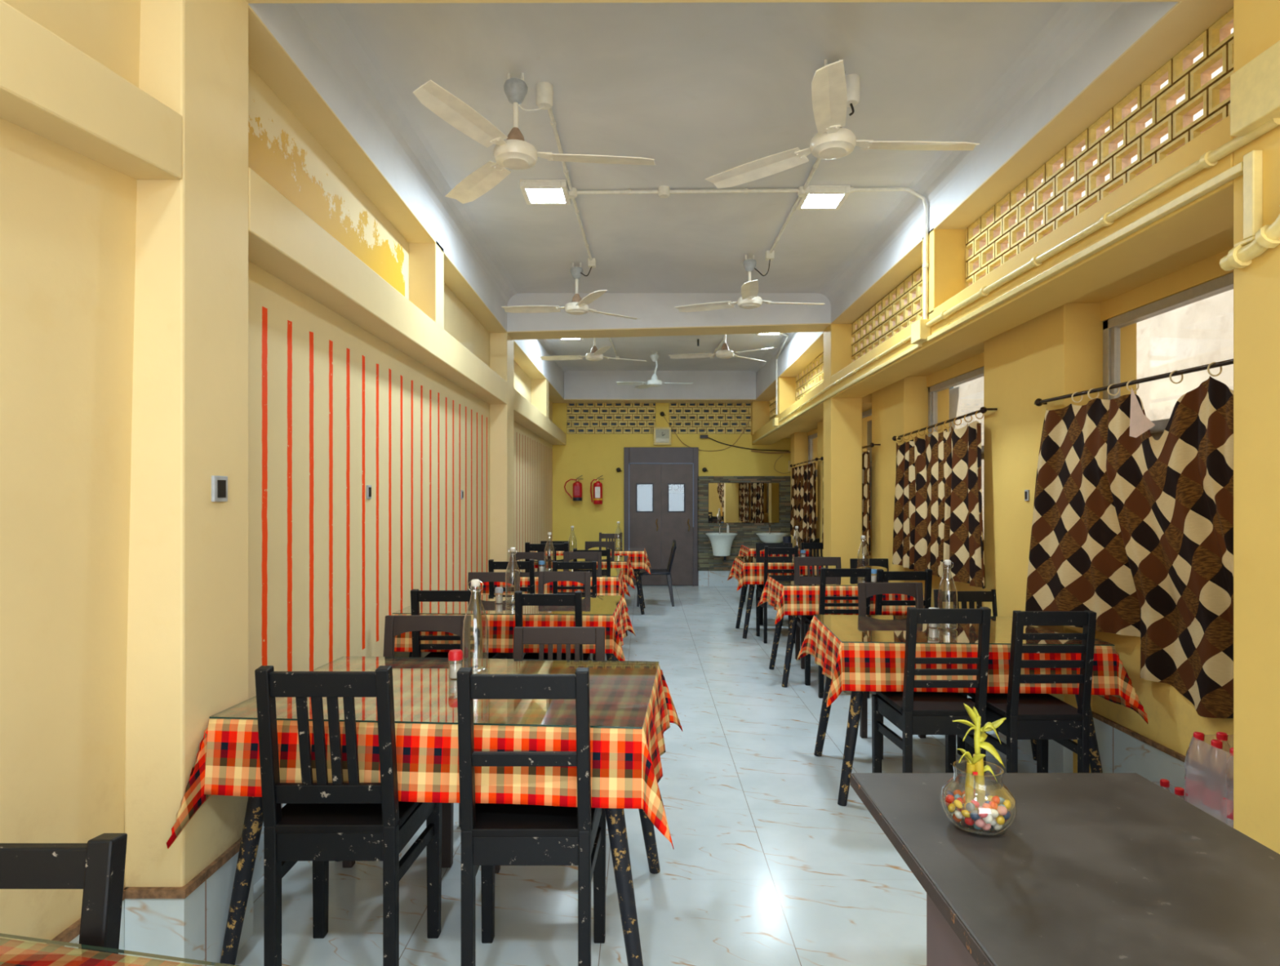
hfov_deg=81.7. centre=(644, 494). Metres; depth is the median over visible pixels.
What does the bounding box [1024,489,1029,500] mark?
switch plate
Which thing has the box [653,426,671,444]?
wall clock
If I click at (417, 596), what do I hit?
dining chair
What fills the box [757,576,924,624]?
tablecloth
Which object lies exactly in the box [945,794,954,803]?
pebble
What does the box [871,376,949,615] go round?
wall
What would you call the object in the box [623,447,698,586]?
door
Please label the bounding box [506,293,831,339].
ceiling beam
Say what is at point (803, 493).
curtain
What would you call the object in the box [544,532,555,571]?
glass bottle
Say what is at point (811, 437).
window
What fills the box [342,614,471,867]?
dining chair
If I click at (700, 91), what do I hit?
ceiling
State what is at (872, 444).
curtain rod
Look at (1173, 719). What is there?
wall
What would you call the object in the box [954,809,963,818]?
pebble
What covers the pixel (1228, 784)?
bottle
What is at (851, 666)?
tablecloth
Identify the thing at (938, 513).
curtain
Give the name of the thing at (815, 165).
conduit
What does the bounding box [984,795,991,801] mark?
pebble
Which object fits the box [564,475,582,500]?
fire extinguisher
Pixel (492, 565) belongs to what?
dining chair
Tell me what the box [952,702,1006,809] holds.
bamboo
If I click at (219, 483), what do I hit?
switch plate
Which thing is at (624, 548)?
glass table
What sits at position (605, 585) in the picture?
tablecloth
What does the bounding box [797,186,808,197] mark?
junction box
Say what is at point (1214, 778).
bottle
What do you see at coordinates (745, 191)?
conduit
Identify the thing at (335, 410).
wall
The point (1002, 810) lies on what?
pebble
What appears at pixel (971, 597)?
dining chair
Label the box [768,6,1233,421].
lattice
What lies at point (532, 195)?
diffuser
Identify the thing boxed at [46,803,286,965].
baseboard
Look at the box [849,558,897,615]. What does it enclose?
dining chair
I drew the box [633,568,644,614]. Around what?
dining table
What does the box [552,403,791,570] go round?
wall
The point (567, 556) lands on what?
dining chair
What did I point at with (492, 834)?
dining chair
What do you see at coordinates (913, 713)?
dining chair
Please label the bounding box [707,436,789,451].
cable
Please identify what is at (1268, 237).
conduit
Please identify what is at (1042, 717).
dining chair
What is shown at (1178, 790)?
bottle
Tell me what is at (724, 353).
ceiling fan
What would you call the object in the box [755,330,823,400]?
trim
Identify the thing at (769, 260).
cable
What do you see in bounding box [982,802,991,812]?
pebble
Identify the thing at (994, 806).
pebble
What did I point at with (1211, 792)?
bottle
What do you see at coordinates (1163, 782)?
bottle
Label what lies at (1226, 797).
bottle
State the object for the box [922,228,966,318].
trim
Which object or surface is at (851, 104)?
cable
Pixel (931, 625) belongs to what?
salt shaker
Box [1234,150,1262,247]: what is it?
conduit
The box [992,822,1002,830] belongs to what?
pebble
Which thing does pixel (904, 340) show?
conduit
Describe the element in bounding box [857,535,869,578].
glass bottle
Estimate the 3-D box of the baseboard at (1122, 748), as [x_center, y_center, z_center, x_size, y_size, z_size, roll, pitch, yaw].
[1.943,1.229,6.121,0.534,0.330,8.682,0,0,0]
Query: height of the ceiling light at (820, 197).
0.045 m
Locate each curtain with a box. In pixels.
[790,458,816,545]
[822,447,871,555]
[892,410,985,588]
[1025,361,1233,718]
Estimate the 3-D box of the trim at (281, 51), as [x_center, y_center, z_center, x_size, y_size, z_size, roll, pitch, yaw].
[-1.334,-1.646,4.523,0.172,0.360,4.374,0,0,0]
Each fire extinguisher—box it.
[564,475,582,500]
[590,475,603,503]
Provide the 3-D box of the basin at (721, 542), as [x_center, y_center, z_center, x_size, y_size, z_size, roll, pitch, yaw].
[1.145,0.726,11.039,0.476,0.574,0.450,0,0,0]
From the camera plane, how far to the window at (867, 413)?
7.38 m
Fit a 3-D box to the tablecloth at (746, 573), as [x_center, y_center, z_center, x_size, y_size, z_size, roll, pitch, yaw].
[1.446,0.789,7.451,1.147,0.264,0.828,0,0,0]
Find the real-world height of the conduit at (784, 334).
0.819 m
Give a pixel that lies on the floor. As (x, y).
(765, 866)
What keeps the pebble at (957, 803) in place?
in the glass bowl
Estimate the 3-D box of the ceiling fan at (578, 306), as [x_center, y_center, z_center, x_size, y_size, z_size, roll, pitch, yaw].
[-0.486,-1.627,5.652,1.130,0.399,0.783,0,0,-17]
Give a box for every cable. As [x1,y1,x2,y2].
[518,104,544,111]
[662,415,751,451]
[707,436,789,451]
[751,449,791,453]
[754,259,770,275]
[848,102,853,115]
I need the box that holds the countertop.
[849,772,1279,965]
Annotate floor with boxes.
[235,585,1053,965]
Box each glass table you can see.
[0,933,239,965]
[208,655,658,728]
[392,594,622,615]
[480,568,621,577]
[514,555,628,561]
[569,546,644,551]
[735,555,823,562]
[742,544,799,548]
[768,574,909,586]
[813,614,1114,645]
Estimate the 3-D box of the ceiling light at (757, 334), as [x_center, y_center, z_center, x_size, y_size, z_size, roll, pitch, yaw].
[1.380,-1.804,8.150,0.270,0.045,0.270,0,0,0]
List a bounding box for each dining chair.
[0,832,127,953]
[254,665,442,965]
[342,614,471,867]
[410,589,500,658]
[456,667,606,965]
[467,572,519,658]
[488,559,534,595]
[494,626,606,872]
[510,551,546,568]
[515,590,591,660]
[524,542,568,568]
[525,571,590,659]
[540,540,569,551]
[552,560,596,660]
[563,551,601,568]
[573,548,610,568]
[585,541,614,555]
[599,532,622,546]
[755,542,792,625]
[755,546,798,643]
[794,556,841,668]
[800,542,823,555]
[804,567,871,697]
[808,537,819,555]
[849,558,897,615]
[857,582,925,759]
[871,606,991,772]
[875,568,932,614]
[933,589,998,755]
[964,610,1096,772]
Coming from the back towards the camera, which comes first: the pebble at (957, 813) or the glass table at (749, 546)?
the glass table at (749, 546)
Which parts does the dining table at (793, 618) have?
leg, leg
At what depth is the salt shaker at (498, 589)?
4.40 m
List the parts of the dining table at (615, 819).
leg, leg, leg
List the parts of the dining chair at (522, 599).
post, rail, seat, post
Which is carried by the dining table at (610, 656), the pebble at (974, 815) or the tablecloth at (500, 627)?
the tablecloth at (500, 627)
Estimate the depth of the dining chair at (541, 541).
8.19 m
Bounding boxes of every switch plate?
[211,475,227,501]
[366,484,371,498]
[460,489,463,498]
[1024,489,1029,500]
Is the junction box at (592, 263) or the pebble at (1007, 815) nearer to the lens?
the pebble at (1007, 815)
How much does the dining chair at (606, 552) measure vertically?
0.882 m
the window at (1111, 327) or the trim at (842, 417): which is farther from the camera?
the trim at (842, 417)
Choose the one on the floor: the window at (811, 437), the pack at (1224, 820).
the pack at (1224, 820)
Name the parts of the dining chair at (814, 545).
post, rail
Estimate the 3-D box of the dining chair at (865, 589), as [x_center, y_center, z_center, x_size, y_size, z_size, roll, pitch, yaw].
[1.425,0.952,4.099,0.420,0.884,0.437,0,0,0]
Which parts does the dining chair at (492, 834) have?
post, leg, rail, rail, seat, post, leg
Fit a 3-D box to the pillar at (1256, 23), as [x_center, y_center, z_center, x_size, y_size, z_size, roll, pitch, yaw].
[1.894,-0.216,1.954,0.412,3.220,0.347,0,0,0]
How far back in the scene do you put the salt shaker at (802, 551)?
7.38 m
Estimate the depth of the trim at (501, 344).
6.71 m
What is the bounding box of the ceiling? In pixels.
[343,2,1064,370]
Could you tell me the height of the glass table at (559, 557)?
0.005 m
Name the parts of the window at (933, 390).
sash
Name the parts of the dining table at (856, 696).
leg, leg, leg, leg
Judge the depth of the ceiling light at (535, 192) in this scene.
4.36 m
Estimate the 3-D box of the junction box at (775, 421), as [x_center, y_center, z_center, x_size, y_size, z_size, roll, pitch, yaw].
[1.640,-0.906,9.280,0.050,0.100,0.150,0,0,0]
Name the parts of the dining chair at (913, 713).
leg, post, seat, rail, leg, post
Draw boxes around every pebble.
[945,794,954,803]
[946,790,954,796]
[947,802,955,812]
[952,813,961,822]
[953,789,961,795]
[953,799,962,808]
[954,793,961,799]
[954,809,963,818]
[956,796,963,804]
[956,805,964,811]
[960,808,969,817]
[964,816,974,825]
[965,801,974,811]
[969,809,980,820]
[970,799,979,808]
[973,820,981,829]
[974,817,985,827]
[977,808,988,817]
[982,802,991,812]
[982,813,992,823]
[982,822,991,831]
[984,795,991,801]
[988,800,998,809]
[988,808,998,817]
[990,817,996,825]
[991,795,999,804]
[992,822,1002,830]
[995,814,1004,824]
[996,805,1007,815]
[999,796,1004,804]
[1001,809,1010,819]
[1003,799,1010,808]
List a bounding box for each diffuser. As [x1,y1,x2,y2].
[525,188,565,203]
[759,333,778,334]
[801,194,844,208]
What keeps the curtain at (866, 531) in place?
hanging from the curtain rod at (872, 444)
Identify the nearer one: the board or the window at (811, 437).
the window at (811, 437)
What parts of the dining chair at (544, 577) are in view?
post, rail, post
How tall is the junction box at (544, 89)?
0.090 m
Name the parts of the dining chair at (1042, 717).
leg, post, seat, leg, rail, post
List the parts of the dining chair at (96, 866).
rail, post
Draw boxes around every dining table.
[220,796,660,965]
[408,651,614,660]
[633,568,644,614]
[735,584,755,638]
[768,614,906,687]
[813,675,1102,805]
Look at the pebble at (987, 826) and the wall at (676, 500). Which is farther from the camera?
the wall at (676, 500)
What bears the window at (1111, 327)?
in the wall at (1173, 719)
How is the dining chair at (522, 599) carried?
on the floor
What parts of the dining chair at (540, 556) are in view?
post, rail, post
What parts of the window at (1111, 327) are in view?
sash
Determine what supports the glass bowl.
on the countertop
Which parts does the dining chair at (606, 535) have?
post, rail, post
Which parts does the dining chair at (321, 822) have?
post, leg, rail, rail, seat, post, leg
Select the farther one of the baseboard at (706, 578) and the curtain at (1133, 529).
the baseboard at (706, 578)
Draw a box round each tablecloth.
[0,937,202,965]
[166,663,682,848]
[392,596,635,660]
[473,568,630,611]
[533,548,651,573]
[534,556,635,589]
[727,556,821,591]
[737,544,808,555]
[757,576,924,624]
[796,615,1148,724]
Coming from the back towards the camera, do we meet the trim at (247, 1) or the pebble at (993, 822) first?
the trim at (247, 1)
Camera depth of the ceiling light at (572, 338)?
8.50 m
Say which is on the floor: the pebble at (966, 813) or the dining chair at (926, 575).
the dining chair at (926, 575)
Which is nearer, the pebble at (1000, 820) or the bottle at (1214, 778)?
the pebble at (1000, 820)
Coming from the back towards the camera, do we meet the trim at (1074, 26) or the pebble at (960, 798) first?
the trim at (1074, 26)
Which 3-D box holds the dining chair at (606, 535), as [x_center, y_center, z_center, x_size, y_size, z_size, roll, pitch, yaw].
[-0.442,0.943,9.419,0.345,0.902,0.437,0,0,0]
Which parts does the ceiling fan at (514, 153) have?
blade, blade, blade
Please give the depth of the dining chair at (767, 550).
6.92 m
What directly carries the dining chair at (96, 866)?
on the floor
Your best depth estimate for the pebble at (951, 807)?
1.33 m
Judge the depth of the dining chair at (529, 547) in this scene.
7.04 m
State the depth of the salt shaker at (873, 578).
5.48 m
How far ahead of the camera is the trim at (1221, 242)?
3.24 m
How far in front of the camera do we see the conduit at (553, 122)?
4.17 m
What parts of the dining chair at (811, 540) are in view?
rail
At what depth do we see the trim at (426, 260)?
4.42 m
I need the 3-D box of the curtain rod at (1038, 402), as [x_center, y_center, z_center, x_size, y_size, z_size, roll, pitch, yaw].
[2.020,-0.458,2.953,0.081,0.061,1.697,0,0,0]
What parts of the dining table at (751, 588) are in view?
leg, leg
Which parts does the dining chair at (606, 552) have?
post, rail, post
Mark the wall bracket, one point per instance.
(700, 436)
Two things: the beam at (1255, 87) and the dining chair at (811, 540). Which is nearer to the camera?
the beam at (1255, 87)
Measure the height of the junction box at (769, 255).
0.060 m
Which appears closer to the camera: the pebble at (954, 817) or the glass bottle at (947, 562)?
the pebble at (954, 817)
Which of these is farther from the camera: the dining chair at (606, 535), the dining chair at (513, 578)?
the dining chair at (606, 535)
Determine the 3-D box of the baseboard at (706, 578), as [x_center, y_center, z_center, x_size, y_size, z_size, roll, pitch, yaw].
[1.577,1.276,11.290,1.544,0.235,0.020,0,0,0]
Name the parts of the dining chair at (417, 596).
post, rail, seat, post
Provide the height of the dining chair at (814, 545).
0.857 m
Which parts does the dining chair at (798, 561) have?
post, leg, rail, post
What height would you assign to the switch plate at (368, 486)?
0.070 m
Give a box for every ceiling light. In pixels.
[520,179,570,204]
[559,337,582,339]
[755,333,781,335]
[795,185,850,209]
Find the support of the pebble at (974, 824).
in the glass bowl
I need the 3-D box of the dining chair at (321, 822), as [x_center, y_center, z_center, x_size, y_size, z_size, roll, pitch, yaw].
[-0.845,0.924,2.151,0.400,0.940,0.437,0,0,0]
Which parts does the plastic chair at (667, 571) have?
leg, seat, leg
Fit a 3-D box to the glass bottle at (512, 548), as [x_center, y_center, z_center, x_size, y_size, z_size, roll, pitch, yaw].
[-0.788,0.482,4.420,0.087,0.333,0.087,0,0,-34]
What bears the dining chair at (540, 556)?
on the floor
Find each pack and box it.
[1160,778,1204,810]
[1183,731,1233,826]
[1217,817,1227,823]
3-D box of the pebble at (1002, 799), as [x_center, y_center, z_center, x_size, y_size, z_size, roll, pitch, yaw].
[0.647,0.557,1.345,0.016,0.014,0.015,0,0,7]
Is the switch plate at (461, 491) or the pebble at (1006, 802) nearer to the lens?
the pebble at (1006, 802)
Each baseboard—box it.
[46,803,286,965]
[698,570,756,586]
[967,695,1233,827]
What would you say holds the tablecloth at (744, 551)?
on the dining table
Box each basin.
[705,523,737,560]
[755,523,788,542]
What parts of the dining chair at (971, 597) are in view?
post, leg, rail, post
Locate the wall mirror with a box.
[707,482,779,523]
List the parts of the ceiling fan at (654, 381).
blade, blade, blade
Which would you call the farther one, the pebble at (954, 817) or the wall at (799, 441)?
the wall at (799, 441)
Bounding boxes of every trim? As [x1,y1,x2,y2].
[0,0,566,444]
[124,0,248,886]
[245,0,1182,3]
[248,3,506,333]
[284,1,1133,372]
[408,243,444,329]
[489,333,513,561]
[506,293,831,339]
[513,339,566,403]
[531,378,548,417]
[564,370,755,403]
[751,115,1233,444]
[751,400,769,435]
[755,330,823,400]
[776,377,795,415]
[784,226,1233,438]
[823,324,862,568]
[831,0,1233,324]
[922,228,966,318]
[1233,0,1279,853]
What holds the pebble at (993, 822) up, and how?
in the glass bowl
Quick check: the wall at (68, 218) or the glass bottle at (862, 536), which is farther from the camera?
the glass bottle at (862, 536)
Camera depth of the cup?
9.11 m
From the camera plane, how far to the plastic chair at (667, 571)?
9.23 m
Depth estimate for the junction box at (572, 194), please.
4.41 m
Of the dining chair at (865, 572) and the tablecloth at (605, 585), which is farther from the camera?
the tablecloth at (605, 585)
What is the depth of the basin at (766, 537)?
10.90 m
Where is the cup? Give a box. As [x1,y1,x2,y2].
[782,536,791,542]
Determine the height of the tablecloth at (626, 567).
0.260 m
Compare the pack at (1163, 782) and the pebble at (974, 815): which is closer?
the pebble at (974, 815)
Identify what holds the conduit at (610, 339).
attached to the ceiling
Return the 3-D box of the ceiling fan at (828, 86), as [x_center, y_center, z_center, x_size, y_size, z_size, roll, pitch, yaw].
[0.727,-1.629,2.939,1.173,0.393,0.854,0,0,19]
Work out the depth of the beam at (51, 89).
1.99 m
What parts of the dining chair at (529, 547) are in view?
post, rail, post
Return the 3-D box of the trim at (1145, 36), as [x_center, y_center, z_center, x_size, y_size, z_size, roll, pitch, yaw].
[1.819,-1.686,4.418,0.262,0.280,4.583,0,0,0]
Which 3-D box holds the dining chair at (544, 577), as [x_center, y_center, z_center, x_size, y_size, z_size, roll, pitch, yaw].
[-0.540,0.955,4.779,0.397,0.879,0.437,0,0,0]
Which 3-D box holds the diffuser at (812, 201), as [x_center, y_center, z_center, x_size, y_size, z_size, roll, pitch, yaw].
[1.080,-1.786,4.500,0.210,0.007,0.210,0,0,0]
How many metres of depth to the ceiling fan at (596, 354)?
7.88 m
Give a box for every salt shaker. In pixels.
[448,648,462,679]
[494,586,502,603]
[538,560,544,571]
[800,549,805,556]
[871,568,876,582]
[928,607,937,627]
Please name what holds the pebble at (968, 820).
in the glass bowl
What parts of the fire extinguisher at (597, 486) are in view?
label panel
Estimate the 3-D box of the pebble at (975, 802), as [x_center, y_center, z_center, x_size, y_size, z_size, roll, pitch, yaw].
[0.590,0.553,1.322,0.015,0.014,0.016,0,0,3]
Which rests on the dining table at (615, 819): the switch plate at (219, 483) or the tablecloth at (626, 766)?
the tablecloth at (626, 766)
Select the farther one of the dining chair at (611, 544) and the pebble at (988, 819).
the dining chair at (611, 544)
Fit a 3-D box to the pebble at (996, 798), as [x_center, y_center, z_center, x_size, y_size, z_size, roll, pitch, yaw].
[0.634,0.552,1.336,0.016,0.017,0.012,0,0,-32]
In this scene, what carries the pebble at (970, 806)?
in the glass bowl
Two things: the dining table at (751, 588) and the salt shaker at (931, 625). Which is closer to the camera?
the salt shaker at (931, 625)
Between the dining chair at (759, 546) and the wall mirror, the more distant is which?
the wall mirror
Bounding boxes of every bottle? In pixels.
[462,578,488,674]
[505,546,519,604]
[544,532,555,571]
[726,523,728,533]
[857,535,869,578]
[937,559,957,630]
[1160,778,1172,792]
[1174,786,1186,800]
[1184,731,1213,815]
[1190,797,1202,808]
[1202,738,1231,826]
[1208,731,1233,822]
[1220,746,1233,821]
[1226,755,1233,826]
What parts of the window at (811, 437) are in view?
sash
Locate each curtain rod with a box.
[790,457,820,466]
[820,442,880,460]
[892,406,997,440]
[1034,358,1233,406]
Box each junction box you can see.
[536,81,552,109]
[566,186,577,199]
[587,257,595,267]
[657,185,670,198]
[765,250,774,260]
[772,417,778,426]
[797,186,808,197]
[911,319,930,344]
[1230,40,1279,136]
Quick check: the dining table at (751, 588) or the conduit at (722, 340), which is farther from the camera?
the conduit at (722, 340)
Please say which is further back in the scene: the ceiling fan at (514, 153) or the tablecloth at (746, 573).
the tablecloth at (746, 573)
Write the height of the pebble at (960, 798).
0.017 m
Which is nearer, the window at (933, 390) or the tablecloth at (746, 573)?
the window at (933, 390)
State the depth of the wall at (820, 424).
8.66 m
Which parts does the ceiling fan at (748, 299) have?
blade, blade, blade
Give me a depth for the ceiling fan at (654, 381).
9.42 m
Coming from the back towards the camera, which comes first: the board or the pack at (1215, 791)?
the board
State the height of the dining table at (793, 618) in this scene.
0.738 m
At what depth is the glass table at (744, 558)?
7.48 m
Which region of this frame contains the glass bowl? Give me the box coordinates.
[939,762,1017,835]
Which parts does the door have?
pane frame, pane frame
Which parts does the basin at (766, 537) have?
bowl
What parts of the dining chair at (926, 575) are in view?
post, rail, rail, post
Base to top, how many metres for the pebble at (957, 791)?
0.015 m
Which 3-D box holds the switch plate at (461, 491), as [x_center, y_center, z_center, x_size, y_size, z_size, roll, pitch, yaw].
[-1.405,0.000,5.690,0.013,0.070,0.050,0,0,0]
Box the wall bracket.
[699,435,707,438]
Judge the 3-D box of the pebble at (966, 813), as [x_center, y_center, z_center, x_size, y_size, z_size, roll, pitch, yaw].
[0.569,0.565,1.310,0.015,0.014,0.016,0,0,12]
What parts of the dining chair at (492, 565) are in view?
post, rail, rail, post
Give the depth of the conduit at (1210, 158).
2.54 m
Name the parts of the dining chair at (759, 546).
post, leg, rail, post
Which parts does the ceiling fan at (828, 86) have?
blade, blade, blade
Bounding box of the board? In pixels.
[788,460,791,471]
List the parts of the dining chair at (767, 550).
leg, seat, post, rail, rail, post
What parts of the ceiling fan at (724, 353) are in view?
blade, blade, blade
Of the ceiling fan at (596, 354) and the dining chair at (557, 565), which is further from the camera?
the ceiling fan at (596, 354)
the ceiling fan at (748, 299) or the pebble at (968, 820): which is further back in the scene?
the ceiling fan at (748, 299)
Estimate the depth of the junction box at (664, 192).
4.38 m
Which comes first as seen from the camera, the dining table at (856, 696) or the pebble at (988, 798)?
the pebble at (988, 798)
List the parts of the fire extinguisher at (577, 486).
label panel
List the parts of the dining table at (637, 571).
leg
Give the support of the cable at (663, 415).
attached to the wall at (592, 456)
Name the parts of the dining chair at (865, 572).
leg, seat, post, rail, post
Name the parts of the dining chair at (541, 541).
rail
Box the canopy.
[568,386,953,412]
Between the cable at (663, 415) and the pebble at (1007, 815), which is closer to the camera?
the pebble at (1007, 815)
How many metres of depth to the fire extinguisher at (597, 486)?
11.15 m
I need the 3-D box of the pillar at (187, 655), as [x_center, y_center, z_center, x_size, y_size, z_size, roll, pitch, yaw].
[-1.329,-0.216,2.168,0.162,3.220,0.336,0,0,0]
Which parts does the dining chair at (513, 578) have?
post, rail, leg, post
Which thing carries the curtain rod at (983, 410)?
attached to the wall at (900, 407)
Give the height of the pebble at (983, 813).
0.016 m
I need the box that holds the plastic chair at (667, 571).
[636,539,676,606]
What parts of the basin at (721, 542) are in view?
bowl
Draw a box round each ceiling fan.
[413,72,655,204]
[501,262,639,319]
[539,337,646,361]
[616,351,692,389]
[668,334,776,361]
[675,254,824,312]
[705,58,979,188]
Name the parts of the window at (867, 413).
sash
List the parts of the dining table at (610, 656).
leg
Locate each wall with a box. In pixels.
[0,0,140,943]
[248,64,552,698]
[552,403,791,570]
[568,417,871,524]
[791,432,817,544]
[807,247,1233,777]
[817,417,866,555]
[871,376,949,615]
[983,302,1136,772]
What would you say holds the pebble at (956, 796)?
in the glass bowl
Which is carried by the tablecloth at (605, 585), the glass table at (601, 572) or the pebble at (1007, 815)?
the glass table at (601, 572)
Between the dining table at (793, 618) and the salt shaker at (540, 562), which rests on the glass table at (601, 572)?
the salt shaker at (540, 562)
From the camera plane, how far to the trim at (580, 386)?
10.90 m
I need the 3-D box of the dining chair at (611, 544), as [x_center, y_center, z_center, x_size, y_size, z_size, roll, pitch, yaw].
[-0.499,0.956,7.999,0.370,0.877,0.437,0,0,0]
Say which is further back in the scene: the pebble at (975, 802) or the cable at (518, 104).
the cable at (518, 104)
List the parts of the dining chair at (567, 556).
post, rail, post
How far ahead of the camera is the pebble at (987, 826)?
1.30 m
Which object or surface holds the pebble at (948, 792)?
in the glass bowl
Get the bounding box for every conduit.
[547,107,591,260]
[576,186,928,319]
[608,337,617,356]
[712,333,728,353]
[752,161,1243,443]
[769,158,821,253]
[775,333,788,414]
[777,335,911,422]
[925,118,1279,327]
[1219,204,1279,271]
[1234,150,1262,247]
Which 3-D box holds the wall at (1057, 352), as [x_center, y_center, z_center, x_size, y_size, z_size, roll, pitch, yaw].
[2.240,0.224,4.069,0.360,2.340,0.863,0,0,0]
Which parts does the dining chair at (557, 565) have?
post, rail, post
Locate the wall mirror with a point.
(727, 502)
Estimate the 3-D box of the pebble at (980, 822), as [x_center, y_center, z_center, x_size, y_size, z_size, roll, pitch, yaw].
[0.588,0.575,1.297,0.015,0.017,0.013,0,0,-19]
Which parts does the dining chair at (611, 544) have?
post, rail, post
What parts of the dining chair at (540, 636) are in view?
leg, post, rail, post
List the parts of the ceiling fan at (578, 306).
blade, blade, blade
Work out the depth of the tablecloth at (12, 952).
1.05 m
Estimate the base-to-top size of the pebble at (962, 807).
0.016 m
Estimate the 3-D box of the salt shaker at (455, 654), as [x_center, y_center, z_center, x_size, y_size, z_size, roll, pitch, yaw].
[-0.649,0.581,2.540,0.049,0.096,0.049,0,0,0]
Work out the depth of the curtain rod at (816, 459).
9.16 m
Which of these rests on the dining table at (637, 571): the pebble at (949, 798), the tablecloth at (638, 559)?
the tablecloth at (638, 559)
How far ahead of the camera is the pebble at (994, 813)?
1.29 m
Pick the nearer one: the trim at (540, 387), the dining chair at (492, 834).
the dining chair at (492, 834)
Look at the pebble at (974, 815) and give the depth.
1.29 m
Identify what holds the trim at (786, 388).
attached to the lattice
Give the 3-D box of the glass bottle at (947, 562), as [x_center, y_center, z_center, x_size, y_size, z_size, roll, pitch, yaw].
[1.465,0.482,3.580,0.087,0.333,0.087,0,0,8]
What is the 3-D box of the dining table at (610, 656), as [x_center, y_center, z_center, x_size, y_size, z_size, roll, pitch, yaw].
[-0.766,1.028,4.413,1.226,0.738,0.726,0,0,2]
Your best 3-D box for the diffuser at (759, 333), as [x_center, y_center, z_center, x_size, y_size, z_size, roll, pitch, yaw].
[1.380,-1.786,8.150,0.210,0.007,0.210,0,0,0]
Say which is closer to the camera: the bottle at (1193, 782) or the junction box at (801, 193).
the bottle at (1193, 782)
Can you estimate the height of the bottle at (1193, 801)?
0.290 m
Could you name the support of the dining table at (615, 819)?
on the floor
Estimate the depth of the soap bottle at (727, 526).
11.16 m
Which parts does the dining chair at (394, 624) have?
leg, post, rail, leg, post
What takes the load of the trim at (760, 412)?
attached to the lattice
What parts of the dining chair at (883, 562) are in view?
post, rail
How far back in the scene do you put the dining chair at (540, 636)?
3.11 m
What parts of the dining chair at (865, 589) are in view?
post, leg, rail, post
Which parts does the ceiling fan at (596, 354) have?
blade, blade, blade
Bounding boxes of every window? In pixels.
[808,432,817,520]
[862,408,871,528]
[928,366,983,459]
[1102,272,1233,439]
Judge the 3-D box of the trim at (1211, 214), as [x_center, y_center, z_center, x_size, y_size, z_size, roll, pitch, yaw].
[1.800,-0.927,6.713,0.327,0.342,9.173,0,0,0]

